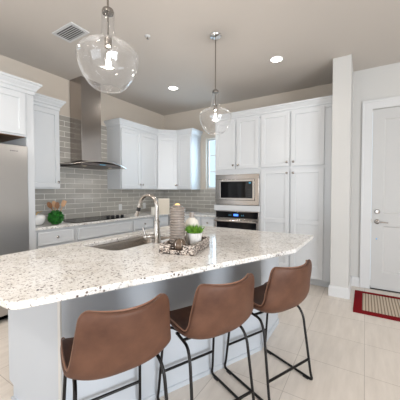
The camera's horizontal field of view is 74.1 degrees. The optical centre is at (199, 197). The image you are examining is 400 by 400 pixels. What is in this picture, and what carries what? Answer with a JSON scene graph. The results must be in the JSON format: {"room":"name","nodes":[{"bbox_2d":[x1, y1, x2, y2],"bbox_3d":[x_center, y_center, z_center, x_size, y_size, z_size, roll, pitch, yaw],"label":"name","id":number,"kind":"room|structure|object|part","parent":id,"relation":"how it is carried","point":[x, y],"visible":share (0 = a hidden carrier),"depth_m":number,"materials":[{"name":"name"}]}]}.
{"room":"kitchen","nodes":[
{"label":"kitchen","id":0,"kind":"room"},
{"bbox_2d":[0,55,163,218],"bbox_3d":[-3.353,-0.210,1.923,0.150,3.000,9.730,1,2,32],"label":"wall","id":1,"kind":"structure","parent":0,"point":[53,86],"depth_m":3.94,"materials":[{"name":"beige paint"}]},
{"bbox_2d":[0,71,41,142],"bbox_3d":[-2.349,-0.959,2.707,0.702,0.605,1.075,1,2,32],"label":"upper cabinet","id":2,"kind":"object","parent":1,"relation":"attached to","point":[13,89],"visible":0.99,"depth_m":2.78,"materials":[{"name":"white paint"}]},
{"bbox_3d":[-2.014,-0.895,2.678,0.026,0.440,0.447,1,2,32],"label":"door","id":3,"kind":"part","parent":2,"relation":"part of","materials":[{"name":"white paint"}]},
{"bbox_3d":[-2.209,-1.194,2.614,0.374,0.130,1.075,1,2,32],"label":"crown molding","id":4,"kind":"part","parent":2,"relation":"part of","materials":[{"name":"white paint"}]},
{"bbox_2d":[33,92,65,188],"bbox_3d":[-2.090,-0.698,3.424,0.394,1.163,0.530,1,2,32],"label":"upper cabinet","id":5,"kind":"object","parent":1,"relation":"attached to","point":[46,108],"visible":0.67,"depth_m":3.37,"materials":[{"name":"white paint"}]},
{"bbox_3d":[-1.983,-0.632,3.322,0.026,1.000,0.443,1,2,32],"label":"door","id":6,"kind":"part","parent":5,"relation":"part of","materials":[{"name":"white paint"}]},
{"bbox_3d":[-2.074,-1.215,3.436,0.394,0.130,0.470,1,2,32],"label":"crown molding","id":7,"kind":"part","parent":5,"relation":"part of","materials":[{"name":"white paint"}]},
{"bbox_2d":[60,76,125,169],"bbox_3d":[-1.623,-1.108,3.975,0.574,1.311,0.920,1,2,32],"label":"range hood","id":8,"kind":"object","parent":1,"relation":"attached to","point":[85,101],"visible":0.98,"depth_m":3.93,"materials":[{"name":"silver metal"}]},
{"bbox_2d":[35,115,163,220],"bbox_3d":[-1.595,-0.466,4.592,0.008,1.529,3.010,1,2,32],"label":"backsplash","id":9,"kind":"structure","parent":1,"relation":"attached to","point":[85,191],"depth_m":4.22,"materials":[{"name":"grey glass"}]},
{"bbox_2d":[104,118,158,189],"bbox_3d":[-1.212,-0.737,4.834,0.394,1.160,0.984,1,2,32],"label":"upper cabinet","id":10,"kind":"object","parent":1,"relation":"attached to","point":[131,145],"visible":1,"depth_m":4.59,"materials":[{"name":"white paint"}]},
{"bbox_3d":[-1.192,-0.665,4.592,0.026,1.000,0.440,1,2,32],"label":"door","id":11,"kind":"part","parent":10,"relation":"part of","materials":[{"name":"white paint"}]},
{"bbox_3d":[-1.212,-1.252,4.820,0.394,0.130,0.984,1,2,32],"label":"crown molding","id":12,"kind":"part","parent":10,"relation":"part of","materials":[{"name":"white paint"}]},
{"bbox_3d":[-0.955,-0.675,4.972,0.026,1.000,0.440,1,2,32],"label":"door","id":13,"kind":"part","parent":10,"relation":"part of","materials":[{"name":"white paint"}]},
{"bbox_2d":[0,0,399,115],"bbox_3d":[0.169,-1.700,-0.397,8.540,0.100,9.880,1,2,32],"label":"ceiling","id":14,"kind":"structure","parent":0,"point":[179,51],"depth_m":2.96,"materials":[{"name":"grey paint"}]},
{"bbox_2d":[52,22,88,42],"bbox_3d":[-1.355,-1.724,2.775,0.344,0.018,0.204,1,2,32],"label":"ceiling vent","id":15,"kind":"object","parent":14,"relation":"in","point":[70,32],"visible":1,"depth_m":2.76,"materials":[{"name":"white metal"}]},
{"bbox_2d":[75,0,138,93],"bbox_3d":[-0.536,-1.168,1.540,0.350,1.064,0.350,1,2,32],"label":"pendant light","id":16,"kind":"object","parent":14,"relation":"hanging from","point":[107,11],"visible":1,"depth_m":1.53,"materials":[{"name":"clear glass"}]},
{"bbox_3d":[-0.536,-1.003,1.545,0.010,0.134,0.010,1,2,32],"label":"stem","id":17,"kind":"part","parent":16,"relation":"part of","materials":[{"name":"silver metal"}]},
{"bbox_2d":[104,37,111,48],"bbox_3d":[-0.536,-0.907,1.547,0.044,0.062,0.044,1,2,32],"label":"socket","id":18,"kind":"object","parent":16,"relation":"attached to","point":[107,40],"depth_m":1.53,"materials":[{"name":"silver metal"}]},
{"bbox_2d":[168,86,177,89],"bbox_3d":[-0.435,-1.768,4.272,0.172,0.008,0.172,1,2,32],"label":"recessed light","id":19,"kind":"object","parent":14,"relation":"in","point":[169,87],"visible":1,"depth_m":4.28,"materials":[{"name":"white plastic"}]},
{"bbox_2d":[199,32,231,134],"bbox_3d":[0.165,-1.212,2.835,0.350,1.044,0.350,1,2,32],"label":"pendant light","id":20,"kind":"object","parent":14,"relation":"hanging from","point":[215,36],"visible":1,"depth_m":2.82,"materials":[{"name":"clear glass"}]},
{"bbox_3d":[0.165,-1.427,2.829,0.011,0.562,0.012,1,2,32],"label":"rod","id":21,"kind":"part","parent":20,"relation":"part of","materials":[{"name":"silver metal"}]},
{"bbox_3d":[0.165,-0.912,2.843,0.350,0.444,0.350,1,2,32],"label":"lamp shade","id":22,"kind":"part","parent":20,"relation":"part of","materials":[{"name":"clear glass"}]},
{"bbox_2d":[269,56,283,62],"bbox_3d":[0.963,-1.744,3.338,0.172,0.008,0.172,1,2,32],"label":"recessed light","id":23,"kind":"object","parent":14,"relation":"in","point":[275,59],"visible":1,"depth_m":3.34,"materials":[{"name":"white plastic"}]},
{"bbox_2d":[0,284,399,399],"bbox_3d":[0.169,1.399,-0.316,8.540,0.100,9.880,1,2,32],"label":"floor","id":24,"kind":"structure","parent":0,"point":[354,356],"depth_m":2.10,"materials":[{"name":"beige tile"}]},
{"bbox_2d":[0,143,28,319],"bbox_3d":[-2.360,0.360,2.662,0.731,1.820,0.905,1,2,32],"label":"refrigerator","id":25,"kind":"object","parent":24,"relation":"on","point":[14,204],"visible":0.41,"depth_m":2.75,"materials":[{"name":"silver metal"}]},
{"bbox_3d":[-2.119,0.913,2.527,0.053,0.582,0.905,1,2,32],"label":"freezer drawer","id":26,"kind":"part","parent":25,"relation":"part of","materials":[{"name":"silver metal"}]},
{"bbox_3d":[-1.999,0.029,2.697,0.053,1.160,0.450,1,2,32],"label":"door","id":27,"kind":"part","parent":25,"relation":"part of","materials":[{"name":"silver metal"}]},
{"bbox_2d":[1,94,35,249],"bbox_3d":[-2.147,0.059,3.118,0.638,2.399,0.080,1,2,32],"label":"end panel","id":28,"kind":"object","parent":24,"relation":"on","point":[28,141],"visible":0.25,"depth_m":2.94,"materials":[{"name":"white paint"}]},
{"bbox_2d":[36,226,74,248],"bbox_3d":[-1.986,0.808,3.380,0.657,0.888,0.498,1,2,32],"label":"base cabinet","id":29,"kind":"object","parent":24,"relation":"on","point":[65,235],"visible":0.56,"depth_m":3.20,"materials":[{"name":"white paint"}]},
{"bbox_3d":[-1.745,0.851,3.232,0.026,0.570,0.440,1,2,32],"label":"door","id":30,"kind":"part","parent":29,"relation":"part of","materials":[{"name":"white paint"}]},
{"bbox_2d":[75,219,131,241],"bbox_3d":[-1.590,0.791,4.016,0.657,0.888,0.996,1,2,32],"label":"base cabinet","id":31,"kind":"object","parent":24,"relation":"on","point":[98,230],"visible":0.31,"depth_m":3.77,"materials":[{"name":"white paint"}]},
{"bbox_2d":[60,293,170,399],"bbox_3d":[-0.411,0.870,1.291,0.473,0.872,0.516,-1,2,-33],"label":"bar stool","id":32,"kind":"object","parent":24,"relation":"on","point":[104,344],"visible":1,"depth_m":1.08,"materials":[{"name":"brown leather"}]},
{"bbox_3d":[-0.653,1.043,1.319,0.216,0.520,0.042,1,2,35],"label":"leg","id":33,"kind":"part","parent":32,"relation":"part of","materials":[{"name":"black metal"}]},
{"bbox_3d":[-0.532,1.048,1.119,0.033,0.520,0.233,-1,2,-21],"label":"leg","id":34,"kind":"part","parent":32,"relation":"part of","materials":[{"name":"black metal"}]},
{"bbox_3d":[-0.337,1.037,1.527,0.042,0.520,0.216,0,2,-12],"label":"leg","id":35,"kind":"part","parent":32,"relation":"part of","materials":[{"name":"black metal"}]},
{"bbox_3d":[-0.200,1.042,1.337,0.233,0.520,0.033,1,2,45],"label":"leg","id":36,"kind":"part","parent":32,"relation":"part of","materials":[{"name":"black metal"}]},
{"bbox_2d":[8,257,278,399],"bbox_3d":[-0.238,0.839,2.207,1.267,0.888,1.903,1,2,32],"label":"kitchen island","id":37,"kind":"object","parent":24,"relation":"on","point":[35,334],"visible":0.36,"depth_m":1.67,"materials":[{"name":"grey paint"}]},
{"bbox_3d":[-1.001,0.855,1.589,0.585,0.888,0.020,1,2,32],"label":"panel","id":38,"kind":"part","parent":37,"relation":"part of","materials":[{"name":"grey paint"}]},
{"bbox_3d":[-0.737,0.859,1.431,0.026,0.888,0.048,1,2,32],"label":"corner post","id":39,"kind":"part","parent":37,"relation":"part of","materials":[{"name":"grey paint"}]},
{"bbox_2d":[0,224,313,309],"bbox_3d":[-0.180,0.383,2.007,1.605,0.032,2.289,1,2,32],"label":"island countertop","id":40,"kind":"structure","parent":37,"relation":"on","point":[42,276],"depth_m":1.55,"materials":[{"name":"white stone"}]},
{"bbox_2d":[92,236,169,250],"bbox_3d":[-0.554,0.495,2.284,0.444,0.206,0.814,1,2,32],"label":"sink","id":41,"kind":"object","parent":40,"relation":"in","point":[133,242],"visible":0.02,"depth_m":2.45,"materials":[{"name":"silver metal"}]},
{"bbox_2d":[135,193,160,243],"bbox_3d":[-0.452,0.162,2.170,0.278,0.400,0.134,1,2,32],"label":"kitchen faucet","id":42,"kind":"object","parent":40,"relation":"on","point":[156,236],"visible":1,"depth_m":2.13,"materials":[{"name":"silver metal"}]},
{"bbox_3d":[-0.428,0.071,2.189,0.219,0.220,0.033,1,2,32],"label":"spout","id":43,"kind":"part","parent":42,"relation":"part of","materials":[{"name":"silver metal"}]},
{"bbox_3d":[-0.401,0.283,2.118,0.119,0.102,0.036,-1,2,-27],"label":"handle","id":44,"kind":"part","parent":42,"relation":"part of","materials":[{"name":"silver metal"}]},
{"bbox_2d":[159,235,209,255],"bbox_3d":[-0.098,0.334,1.910,0.250,0.069,0.376,0,2,18],"label":"woven tray","id":45,"kind":"object","parent":40,"relation":"on","point":[165,247],"visible":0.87,"depth_m":1.76,"materials":[{"name":"beige wicker"}]},
{"bbox_2d":[169,203,184,249],"bbox_3d":[-0.161,0.200,1.883,0.115,0.322,0.115,1,2,32],"label":"ribbed vase","id":46,"kind":"object","parent":45,"relation":"on","point":[177,219],"visible":0.82,"depth_m":1.84,"materials":[{"name":"beige ceramic"}]},
{"bbox_2d":[173,238,186,250],"bbox_3d":[-0.135,0.317,1.785,0.095,0.095,0.092,0,2,9],"label":"decorative orb","id":47,"kind":"object","parent":45,"relation":"on","point":[178,243],"visible":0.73,"depth_m":1.75,"materials":[{"name":"metal"}]},
{"bbox_2d":[185,212,198,243],"bbox_3d":[-0.062,0.233,2.020,0.108,0.248,0.108,1,2,32],"label":"round vase","id":48,"kind":"object","parent":45,"relation":"on","point":[191,220],"visible":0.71,"depth_m":1.99,"materials":[{"name":"white ceramic"}]},
{"bbox_2d":[185,224,204,245],"bbox_3d":[-0.039,0.272,1.913,0.154,0.175,0.144,0,2,-1],"label":"potted plant","id":49,"kind":"object","parent":45,"relation":"on","point":[194,234],"visible":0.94,"depth_m":1.88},
{"bbox_3d":[-0.039,0.305,1.914,0.109,0.110,0.109,1,2,32],"label":"pot","id":50,"kind":"part","parent":49,"relation":"part of","materials":[{"name":"white ceramic"}]},
{"bbox_3d":[-0.111,1.275,1.824,1.482,0.035,0.008,-1,2,-33],"label":"baseboard","id":51,"kind":"part","parent":37,"relation":"part of","materials":[{"name":"grey paint"}]},
{"bbox_3d":[0.643,0.832,2.462,0.020,0.888,0.538,1,2,32],"label":"panel","id":52,"kind":"part","parent":37,"relation":"part of","materials":[{"name":"grey paint"}]},
{"bbox_3d":[0.654,1.251,2.462,0.010,0.050,0.545,1,2,32],"label":"baseboard","id":53,"kind":"part","parent":37,"relation":"part of","materials":[{"name":"grey paint"}]},
{"bbox_2d":[132,215,167,231],"bbox_3d":[-1.080,0.770,4.835,0.657,0.888,0.930,1,2,32],"label":"base cabinet","id":54,"kind":"object","parent":24,"relation":"on","point":[138,224],"visible":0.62,"depth_m":4.55,"materials":[{"name":"white paint"}]},
{"bbox_3d":[-0.954,0.435,4.491,0.026,0.155,0.445,1,2,32],"label":"drawer","id":55,"kind":"part","parent":54,"relation":"part of","materials":[{"name":"white paint"}]},
{"bbox_3d":[-0.715,0.425,4.875,0.026,0.155,0.400,1,2,32],"label":"filler panel","id":56,"kind":"part","parent":54,"relation":"part of","materials":[{"name":"white paint"}]},
{"bbox_2d":[169,216,201,225],"bbox_3d":[-0.136,0.762,5.114,0.728,0.888,0.655,1,2,32],"label":"base cabinet","id":57,"kind":"object","parent":24,"relation":"on","point":[199,219],"visible":0.12,"depth_m":4.70,"materials":[{"name":"white paint"}]},
{"bbox_3d":[-0.195,0.427,4.809,0.480,0.155,0.026,1,2,32],"label":"drawer","id":58,"kind":"part","parent":57,"relation":"part of","materials":[{"name":"white paint"}]},
{"bbox_2d":[157,273,254,399],"bbox_3d":[0.047,0.862,1.593,0.473,0.872,0.516,-1,2,-33],"label":"bar stool","id":59,"kind":"object","parent":24,"relation":"on","point":[216,310],"visible":0.93,"depth_m":1.39,"materials":[{"name":"brown leather"}]},
{"bbox_3d":[-0.195,1.035,1.621,0.216,0.520,0.042,1,2,35],"label":"leg","id":60,"kind":"part","parent":59,"relation":"part of","materials":[{"name":"black metal"}]},
{"bbox_3d":[-0.074,1.040,1.420,0.033,0.520,0.233,-1,2,-21],"label":"leg","id":61,"kind":"part","parent":59,"relation":"part of","materials":[{"name":"black metal"}]},
{"bbox_3d":[0.121,1.029,1.829,0.042,0.520,0.216,0,2,-12],"label":"leg","id":62,"kind":"part","parent":59,"relation":"part of","materials":[{"name":"black metal"}]},
{"bbox_3d":[0.258,1.034,1.639,0.233,0.520,0.033,1,2,45],"label":"leg","id":63,"kind":"part","parent":59,"relation":"part of","materials":[{"name":"black metal"}]},
{"bbox_2d":[202,217,214,226],"bbox_3d":[0.292,0.769,4.848,0.276,0.888,0.655,1,2,32],"label":"base cabinet","id":64,"kind":"object","parent":24,"relation":"on","point":[206,221],"visible":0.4,"depth_m":4.58,"materials":[{"name":"white paint"}]},
{"bbox_2d":[35,211,214,230],"bbox_3d":[-0.908,0.326,4.186,1.622,0.031,3.027,1,2,32],"label":"countertop","id":65,"kind":"structure","parent":64,"relation":"on","point":[46,225],"depth_m":4.00,"materials":[{"name":"white stone"}]},
{"bbox_2d":[35,211,45,225],"bbox_3d":[-2.010,0.247,3.250,0.210,0.174,0.210,1,2,32],"label":"bowl","id":66,"kind":"object","parent":65,"relation":"on","point":[40,219],"visible":0.66,"depth_m":3.21,"materials":[{"name":"white ceramic"}]},
{"bbox_2d":[47,210,63,223],"bbox_3d":[-1.829,0.247,3.372,0.206,0.198,0.200,1,2,32],"label":"boxwood ball","id":67,"kind":"object","parent":65,"relation":"on","point":[55,217],"visible":0.98,"depth_m":3.32,"materials":[{"name":"green plant"}]},
{"bbox_2d":[63,214,126,222],"bbox_3d":[-1.593,0.290,3.987,0.525,0.050,0.930,1,2,32],"label":"cooktop","id":68,"kind":"object","parent":65,"relation":"in","point":[106,217],"visible":0.98,"depth_m":3.94,"materials":[{"name":"black glass"}]},
{"bbox_2d":[151,207,154,214],"bbox_3d":[-0.808,0.229,4.633,0.102,0.138,0.102,1,2,32],"label":"canister","id":69,"kind":"object","parent":65,"relation":"on","point":[152,208],"visible":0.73,"depth_m":4.59,"materials":[{"name":"white ceramic"}]},
{"bbox_2d":[158,198,169,214],"bbox_3d":[-0.656,0.152,4.782,0.200,0.285,0.088,0,2,-16],"label":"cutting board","id":70,"kind":"object","parent":65,"relation":"on","point":[164,207],"visible":0.83,"depth_m":4.74,"materials":[{"name":"beige wood"}]},
{"bbox_3d":[-1.915,0.259,3.555,0.100,0.135,0.100,0,2,18],"label":"utensil holder","id":71,"kind":"object","parent":65,"relation":"on","visible":0},
{"bbox_2d":[60,200,66,210],"bbox_3d":[-1.886,0.174,3.594,0.028,0.291,0.149,1,2,41],"label":"wooden spatula","id":72,"kind":"object","parent":71,"relation":"in","point":[64,202],"visible":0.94,"depth_m":3.61,"materials":[{"name":"brown wood"}]},
{"bbox_2d":[210,108,260,230],"bbox_3d":[0.718,-0.079,4.550,0.864,2.600,0.673,1,2,32],"label":"tall cabinet","id":73,"kind":"object","parent":24,"relation":"on","point":[237,149],"visible":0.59,"depth_m":4.24,"materials":[{"name":"white paint"}]},
{"bbox_3d":[0.419,-0.867,4.379,0.363,0.795,0.026,1,2,32],"label":"door","id":74,"kind":"part","parent":73,"relation":"part of","materials":[{"name":"white paint"}]},
{"bbox_3d":[0.718,-1.314,4.518,0.864,0.130,0.673,1,2,32],"label":"crown molding","id":75,"kind":"part","parent":73,"relation":"part of","materials":[{"name":"white paint"}]},
{"bbox_2d":[214,210,258,230],"bbox_3d":[0.680,0.574,4.451,0.757,0.725,0.532,1,2,32],"label":"wall oven","id":76,"kind":"object","parent":73,"relation":"in","point":[247,220],"visible":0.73,"depth_m":4.26,"materials":[{"name":"black metal"}]},
{"bbox_3d":[0.557,0.372,4.248,0.717,0.034,0.067,1,2,32],"label":"door handle","id":77,"kind":"part","parent":76,"relation":"part of","materials":[{"name":"silver metal"}]},
{"bbox_3d":[0.586,0.641,4.302,0.757,0.600,0.043,1,2,32],"label":"oven door","id":78,"kind":"part","parent":76,"relation":"part of","materials":[{"name":"silver metal"}]},
{"bbox_3d":[0.584,0.276,4.290,0.733,0.104,0.003,1,2,32],"label":"control glass","id":79,"kind":"part","parent":76,"relation":"part of","materials":[{"name":"black glass"}]},
{"bbox_3d":[0.591,0.276,4.301,0.757,0.120,0.023,1,2,32],"label":"control panel","id":80,"kind":"part","parent":76,"relation":"part of","materials":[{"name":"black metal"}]},
{"bbox_2d":[215,174,259,205],"bbox_3d":[0.698,-0.138,4.462,0.763,0.492,0.462,1,2,32],"label":"microwave","id":81,"kind":"object","parent":73,"relation":"in","point":[237,189],"visible":1,"depth_m":4.25,"materials":[{"name":"silver metal"}]},
{"bbox_3d":[0.587,-0.133,4.283,0.621,0.332,0.036,1,2,32],"label":"door","id":82,"kind":"part","parent":81,"relation":"part of","materials":[{"name":"black glass"}]},
{"bbox_3d":[0.767,-0.130,4.152,0.106,0.262,0.004,1,2,32],"label":"control panel","id":83,"kind":"part","parent":81,"relation":"part of","materials":[{"name":"black plastic"}]},
{"bbox_3d":[0.589,0.164,4.303,0.808,0.090,0.022,1,2,32],"label":"divider rail","id":84,"kind":"part","parent":73,"relation":"part of","materials":[{"name":"white paint"}]},
{"bbox_3d":[0.750,-0.862,4.173,0.363,0.795,0.026,1,2,32],"label":"door","id":85,"kind":"part","parent":73,"relation":"part of","materials":[{"name":"white paint"}]},
{"bbox_2d":[224,259,312,399],"bbox_3d":[0.504,0.855,1.895,0.473,0.872,0.516,-1,2,-33],"label":"bar stool","id":86,"kind":"object","parent":24,"relation":"on","point":[287,287],"visible":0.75,"depth_m":1.68,"materials":[{"name":"brown leather"}]},
{"bbox_3d":[0.262,1.027,1.922,0.216,0.520,0.042,1,2,35],"label":"leg","id":87,"kind":"part","parent":86,"relation":"part of","materials":[{"name":"black metal"}]},
{"bbox_3d":[0.384,1.032,1.722,0.050,0.520,0.230,-1,2,-33],"label":"leg","id":88,"kind":"part","parent":86,"relation":"part of","materials":[{"name":"black metal"}]},
{"bbox_3d":[0.578,1.021,2.130,0.042,0.520,0.216,0,2,-12],"label":"leg","id":89,"kind":"part","parent":86,"relation":"part of","materials":[{"name":"black metal"}]},
{"bbox_3d":[0.715,1.026,1.941,0.233,0.520,0.033,1,2,45],"label":"leg","id":90,"kind":"part","parent":86,"relation":"part of","materials":[{"name":"black metal"}]},
{"bbox_2d":[260,95,331,286],"bbox_3d":[1.508,-0.066,4.059,0.996,2.600,0.673,1,2,32],"label":"pantry cabinet","id":91,"kind":"object","parent":24,"relation":"on","point":[296,137],"visible":0.91,"depth_m":3.76,"materials":[{"name":"white paint"}]},
{"bbox_3d":[1.119,0.349,3.975,0.422,1.545,0.026,1,2,32],"label":"door","id":92,"kind":"part","parent":91,"relation":"part of","materials":[{"name":"white paint"}]},
{"bbox_3d":[1.119,-0.859,3.943,0.422,0.790,0.026,1,2,32],"label":"door","id":93,"kind":"part","parent":91,"relation":"part of","materials":[{"name":"white paint"}]},
{"bbox_3d":[1.347,-1.294,3.768,0.996,0.130,0.064,1,2,32],"label":"crown molding","id":94,"kind":"part","parent":91,"relation":"part of","materials":[{"name":"white paint"}]},
{"bbox_3d":[1.502,0.355,3.736,0.433,1.545,0.026,1,2,32],"label":"door","id":95,"kind":"part","parent":91,"relation":"part of","materials":[{"name":"white paint"}]},
{"bbox_3d":[1.502,-0.852,3.705,0.433,0.790,0.026,1,2,32],"label":"door","id":96,"kind":"part","parent":91,"relation":"part of","materials":[{"name":"white paint"}]},
{"bbox_2d":[353,290,399,321],"bbox_3d":[2.295,1.256,3.002,0.956,0.010,0.745,1,2,32],"label":"door mat","id":97,"kind":"object","parent":24,"relation":"on","point":[368,303],"visible":1,"depth_m":3.08,"materials":[{"name":"red fabric"}]},
{"bbox_2d":[164,83,332,225],"bbox_3d":[0.698,-0.292,5.043,3.430,3.000,0.150,1,2,32],"label":"wall","id":98,"kind":"structure","parent":0,"point":[188,119],"depth_m":5.23,"materials":[{"name":"beige paint"}]},
{"bbox_2d":[150,129,177,189],"bbox_3d":[-0.695,-0.752,5.434,0.636,1.160,0.636,1,2,32],"label":"upper cabinet","id":99,"kind":"object","parent":98,"relation":"attached to","point":[166,139],"visible":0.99,"depth_m":5.21,"materials":[{"name":"white paint"}]},
{"bbox_3d":[-0.639,-1.261,5.181,0.396,0.130,0.064,0,2,-13],"label":"crown molding","id":100,"kind":"part","parent":99,"relation":"part of","materials":[{"name":"white paint"}]},
{"bbox_3d":[-0.644,-0.682,5.215,0.372,1.000,0.026,0,2,-13],"label":"door","id":101,"kind":"part","parent":99,"relation":"part of","materials":[{"name":"white paint"}]},
{"bbox_2d":[176,128,202,189],"bbox_3d":[-0.212,-0.748,5.277,0.404,1.160,0.393,1,2,32],"label":"upper cabinet","id":102,"kind":"object","parent":98,"relation":"attached to","point":[188,140],"visible":1,"depth_m":5.18,"materials":[{"name":"white paint"}]},
{"bbox_3d":[-0.316,-0.681,5.171,0.318,1.000,0.026,1,2,32],"label":"door","id":103,"kind":"part","parent":102,"relation":"part of","materials":[{"name":"white paint"}]},
{"bbox_3d":[-0.212,-1.263,5.263,0.404,0.130,0.393,1,2,32],"label":"crown molding","id":104,"kind":"part","parent":102,"relation":"part of","materials":[{"name":"white paint"}]},
{"bbox_2d":[164,189,214,211],"bbox_3d":[-0.106,0.052,5.459,1.616,0.449,0.008,1,2,32],"label":"backsplash","id":105,"kind":"structure","parent":98,"relation":"attached to","point":[192,200],"depth_m":5.47,"materials":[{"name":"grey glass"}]},
{"bbox_2d":[208,139,214,188],"bbox_3d":[0.370,-0.680,5.243,0.490,1.000,0.040,1,2,32],"label":"window","id":106,"kind":"structure","parent":98,"relation":"in","point":[209,140],"depth_m":5.34,"materials":[{"name":"white paint"}]},
{"bbox_2d":[330,54,352,287],"bbox_3d":[2.015,-0.258,3.729,0.205,3.000,0.990,1,2,32],"label":"wall","id":107,"kind":"structure","parent":0,"point":[342,93],"depth_m":3.31,"materials":[{"name":"grey paint"}]},
{"bbox_2d":[328,276,351,299],"bbox_3d":[1.897,1.179,3.577,0.237,0.135,0.576,1,2,32],"label":"baseboard","id":108,"kind":"structure","parent":107,"relation":"attached to","point":[335,291],"depth_m":3.34,"materials":[{"name":"white paint"}]},
{"bbox_2d":[350,62,399,277],"bbox_3d":[4.197,-0.227,2.536,4.760,3.000,0.150,1,2,32],"label":"wall","id":109,"kind":"structure","parent":0,"point":[380,82],"depth_m":3.67,"materials":[{"name":"grey paint"}]},
{"bbox_2d":[351,276,359,286],"bbox_3d":[2.190,1.175,3.724,0.104,0.135,0.016,1,2,32],"label":"baseboard","id":110,"kind":"structure","parent":109,"relation":"attached to","point":[355,280],"depth_m":3.72,"materials":[{"name":"white paint"}]},
{"bbox_2d":[359,96,399,288],"bbox_3d":[2.717,-0.030,3.358,1.159,2.564,0.026,1,2,32],"label":"trim","id":111,"kind":"structure","parent":109,"relation":"attached to","point":[368,106],"depth_m":3.62,"materials":[{"name":"white paint"}]},
{"bbox_2d":[370,106,399,291],"bbox_3d":[2.723,0.028,3.372,0.910,2.424,0.114,1,2,32],"label":"door","id":112,"kind":"structure","parent":109,"relation":"in","point":[385,208],"depth_m":3.54,"materials":[{"name":"grey paint"}]},
{"bbox_3d":[2.421,0.322,3.541,0.154,0.066,0.069,1,2,32],"label":"handle","id":113,"kind":"part","parent":112,"relation":"part of","materials":[{"name":"silver metal"}]},
{"bbox_2d":[370,287,399,293],"bbox_3d":[2.748,1.244,3.441,0.915,0.012,0.110,1,2,32],"label":"threshold","id":114,"kind":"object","parent":109,"relation":"attached to","point":[370,287],"depth_m":3.54,"materials":[{"name":"grey"}]}
]}

